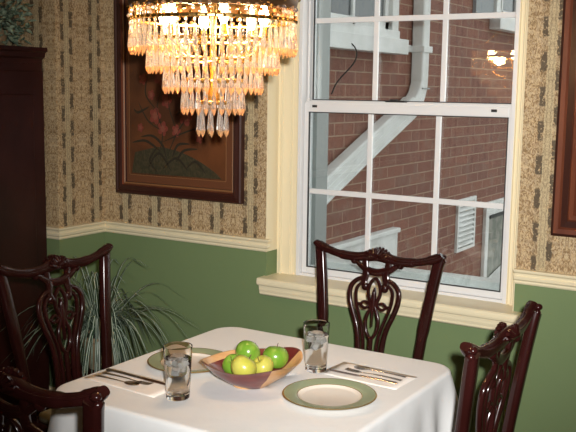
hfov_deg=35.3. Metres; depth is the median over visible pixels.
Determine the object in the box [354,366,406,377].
spoon
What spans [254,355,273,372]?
apple
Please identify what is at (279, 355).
apple
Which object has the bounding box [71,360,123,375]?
plant stand
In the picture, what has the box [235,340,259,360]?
apple
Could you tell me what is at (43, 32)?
wall
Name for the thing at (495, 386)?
dining chair
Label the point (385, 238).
hatch
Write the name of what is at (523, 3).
trim
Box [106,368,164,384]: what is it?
knife
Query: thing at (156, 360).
dinner plate
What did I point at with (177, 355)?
drinking glass
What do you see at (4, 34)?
leafy plant
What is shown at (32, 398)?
dining chair
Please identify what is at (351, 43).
cable
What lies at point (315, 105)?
window
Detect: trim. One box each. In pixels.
[46,220,271,251]
[259,285,514,330]
[265,0,528,310]
[277,2,299,274]
[506,0,527,304]
[513,268,575,290]
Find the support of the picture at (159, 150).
attached to the wall at (215, 287)
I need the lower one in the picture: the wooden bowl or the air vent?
the wooden bowl
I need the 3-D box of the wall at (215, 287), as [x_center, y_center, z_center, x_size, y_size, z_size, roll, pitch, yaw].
[1.191,-0.212,3.415,4.955,2.750,0.160,6,9,31]
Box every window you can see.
[296,0,520,303]
[330,0,408,54]
[473,0,515,33]
[480,197,503,278]
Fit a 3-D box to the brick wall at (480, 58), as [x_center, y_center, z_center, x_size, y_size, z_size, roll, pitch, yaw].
[1.673,-2.298,7.377,0.300,6.200,7.290,6,9,31]
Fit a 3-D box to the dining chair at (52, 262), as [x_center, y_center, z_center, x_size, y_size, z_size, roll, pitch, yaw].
[-0.641,0.660,3.274,0.590,1.014,0.573,6,9,31]
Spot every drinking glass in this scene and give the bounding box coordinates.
[163,341,192,400]
[303,320,329,372]
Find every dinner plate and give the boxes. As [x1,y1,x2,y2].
[147,348,221,372]
[282,378,376,409]
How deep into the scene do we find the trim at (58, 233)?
4.42 m
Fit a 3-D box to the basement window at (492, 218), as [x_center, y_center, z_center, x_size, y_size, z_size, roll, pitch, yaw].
[2.054,0.194,7.791,0.340,0.720,1.300,6,9,31]
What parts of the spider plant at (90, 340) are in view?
pot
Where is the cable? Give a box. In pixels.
[331,43,357,93]
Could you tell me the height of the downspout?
2.682 m
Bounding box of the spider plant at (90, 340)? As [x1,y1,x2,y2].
[0,256,197,386]
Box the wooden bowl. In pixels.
[200,347,302,388]
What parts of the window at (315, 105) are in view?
sill, sash, check rail, sash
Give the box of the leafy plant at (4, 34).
[0,0,36,45]
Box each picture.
[113,0,245,203]
[551,0,575,237]
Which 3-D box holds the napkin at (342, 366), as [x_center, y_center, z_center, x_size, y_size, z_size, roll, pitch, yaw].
[0.245,0.485,2.758,0.263,0.001,0.145,6,10,34]
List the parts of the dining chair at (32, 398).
crest rail, post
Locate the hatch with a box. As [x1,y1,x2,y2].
[327,227,400,265]
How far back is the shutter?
6.82 m
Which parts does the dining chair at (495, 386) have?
post, crest rail, post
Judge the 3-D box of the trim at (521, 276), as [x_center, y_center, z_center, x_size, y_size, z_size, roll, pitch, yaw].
[2.064,0.353,2.833,2.766,0.060,0.028,6,9,31]
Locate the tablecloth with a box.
[47,327,458,431]
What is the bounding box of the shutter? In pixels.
[473,0,493,12]
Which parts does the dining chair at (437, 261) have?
post, crest rail, post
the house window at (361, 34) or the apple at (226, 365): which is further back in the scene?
the house window at (361, 34)
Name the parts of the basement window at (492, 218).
sloping sill, pane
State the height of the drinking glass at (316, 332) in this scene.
0.150 m
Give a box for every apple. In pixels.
[222,354,238,373]
[231,355,256,373]
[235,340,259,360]
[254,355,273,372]
[263,343,288,368]
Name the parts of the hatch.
lid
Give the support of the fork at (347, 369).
on the napkin at (342, 366)
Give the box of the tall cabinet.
[0,45,49,423]
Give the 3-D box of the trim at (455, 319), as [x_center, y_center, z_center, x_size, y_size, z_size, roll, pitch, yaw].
[0.395,0.387,3.861,1.210,0.045,0.057,6,9,31]
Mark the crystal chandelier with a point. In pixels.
(167, 45)
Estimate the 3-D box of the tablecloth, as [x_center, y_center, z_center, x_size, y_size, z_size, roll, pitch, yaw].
[-0.072,0.628,2.762,1.102,0.293,1.088,6,9,31]
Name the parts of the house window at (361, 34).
pane, sash, sill, casing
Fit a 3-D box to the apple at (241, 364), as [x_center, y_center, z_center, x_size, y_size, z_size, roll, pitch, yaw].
[-0.125,0.430,2.571,0.074,0.072,0.076,-4,9,-33]
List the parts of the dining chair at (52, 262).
post, seat rail, seat, crest rail, post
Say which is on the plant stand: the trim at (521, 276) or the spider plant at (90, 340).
the spider plant at (90, 340)
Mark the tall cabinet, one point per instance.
(23, 233)
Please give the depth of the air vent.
6.93 m
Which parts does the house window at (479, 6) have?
casing, sill, sash, pane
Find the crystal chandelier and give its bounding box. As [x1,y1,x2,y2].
[127,0,300,137]
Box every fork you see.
[102,372,151,384]
[345,368,401,380]
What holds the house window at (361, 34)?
in the brick wall at (480, 58)
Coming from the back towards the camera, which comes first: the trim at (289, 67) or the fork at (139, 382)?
the trim at (289, 67)
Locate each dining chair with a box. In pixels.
[0,243,112,431]
[0,366,109,431]
[313,239,445,359]
[455,300,542,431]
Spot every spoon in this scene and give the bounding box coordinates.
[96,375,138,385]
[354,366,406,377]
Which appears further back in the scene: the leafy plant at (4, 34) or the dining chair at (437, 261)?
the leafy plant at (4, 34)
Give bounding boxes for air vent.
[454,196,476,252]
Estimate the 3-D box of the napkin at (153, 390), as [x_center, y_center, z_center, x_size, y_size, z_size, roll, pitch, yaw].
[-0.458,0.488,2.659,0.286,0.001,0.120,6,10,35]
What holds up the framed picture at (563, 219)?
attached to the wall at (215, 287)
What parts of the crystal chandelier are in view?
bulb, bulb, arm, arm, bulb, stem, arm, bulb, arm, arm, bulb, bulb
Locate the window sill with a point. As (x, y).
(482, 309)
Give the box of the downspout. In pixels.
[327,0,432,203]
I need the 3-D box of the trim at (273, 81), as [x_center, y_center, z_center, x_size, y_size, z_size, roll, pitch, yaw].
[0.435,-0.529,3.814,1.173,1.715,0.110,6,9,31]
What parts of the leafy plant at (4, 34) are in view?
pot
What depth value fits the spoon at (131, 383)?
2.64 m
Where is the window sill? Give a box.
[256,273,521,322]
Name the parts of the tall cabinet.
door panel, cornice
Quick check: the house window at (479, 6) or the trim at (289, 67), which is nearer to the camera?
the trim at (289, 67)
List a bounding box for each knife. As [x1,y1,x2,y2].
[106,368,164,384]
[329,369,397,383]
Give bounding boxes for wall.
[0,0,104,386]
[102,0,575,431]
[326,0,514,276]
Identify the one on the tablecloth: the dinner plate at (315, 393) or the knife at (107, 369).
the dinner plate at (315, 393)
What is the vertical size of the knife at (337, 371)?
0.006 m
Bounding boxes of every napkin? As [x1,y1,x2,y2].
[84,368,165,397]
[322,362,416,389]
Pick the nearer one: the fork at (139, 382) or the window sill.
the fork at (139, 382)

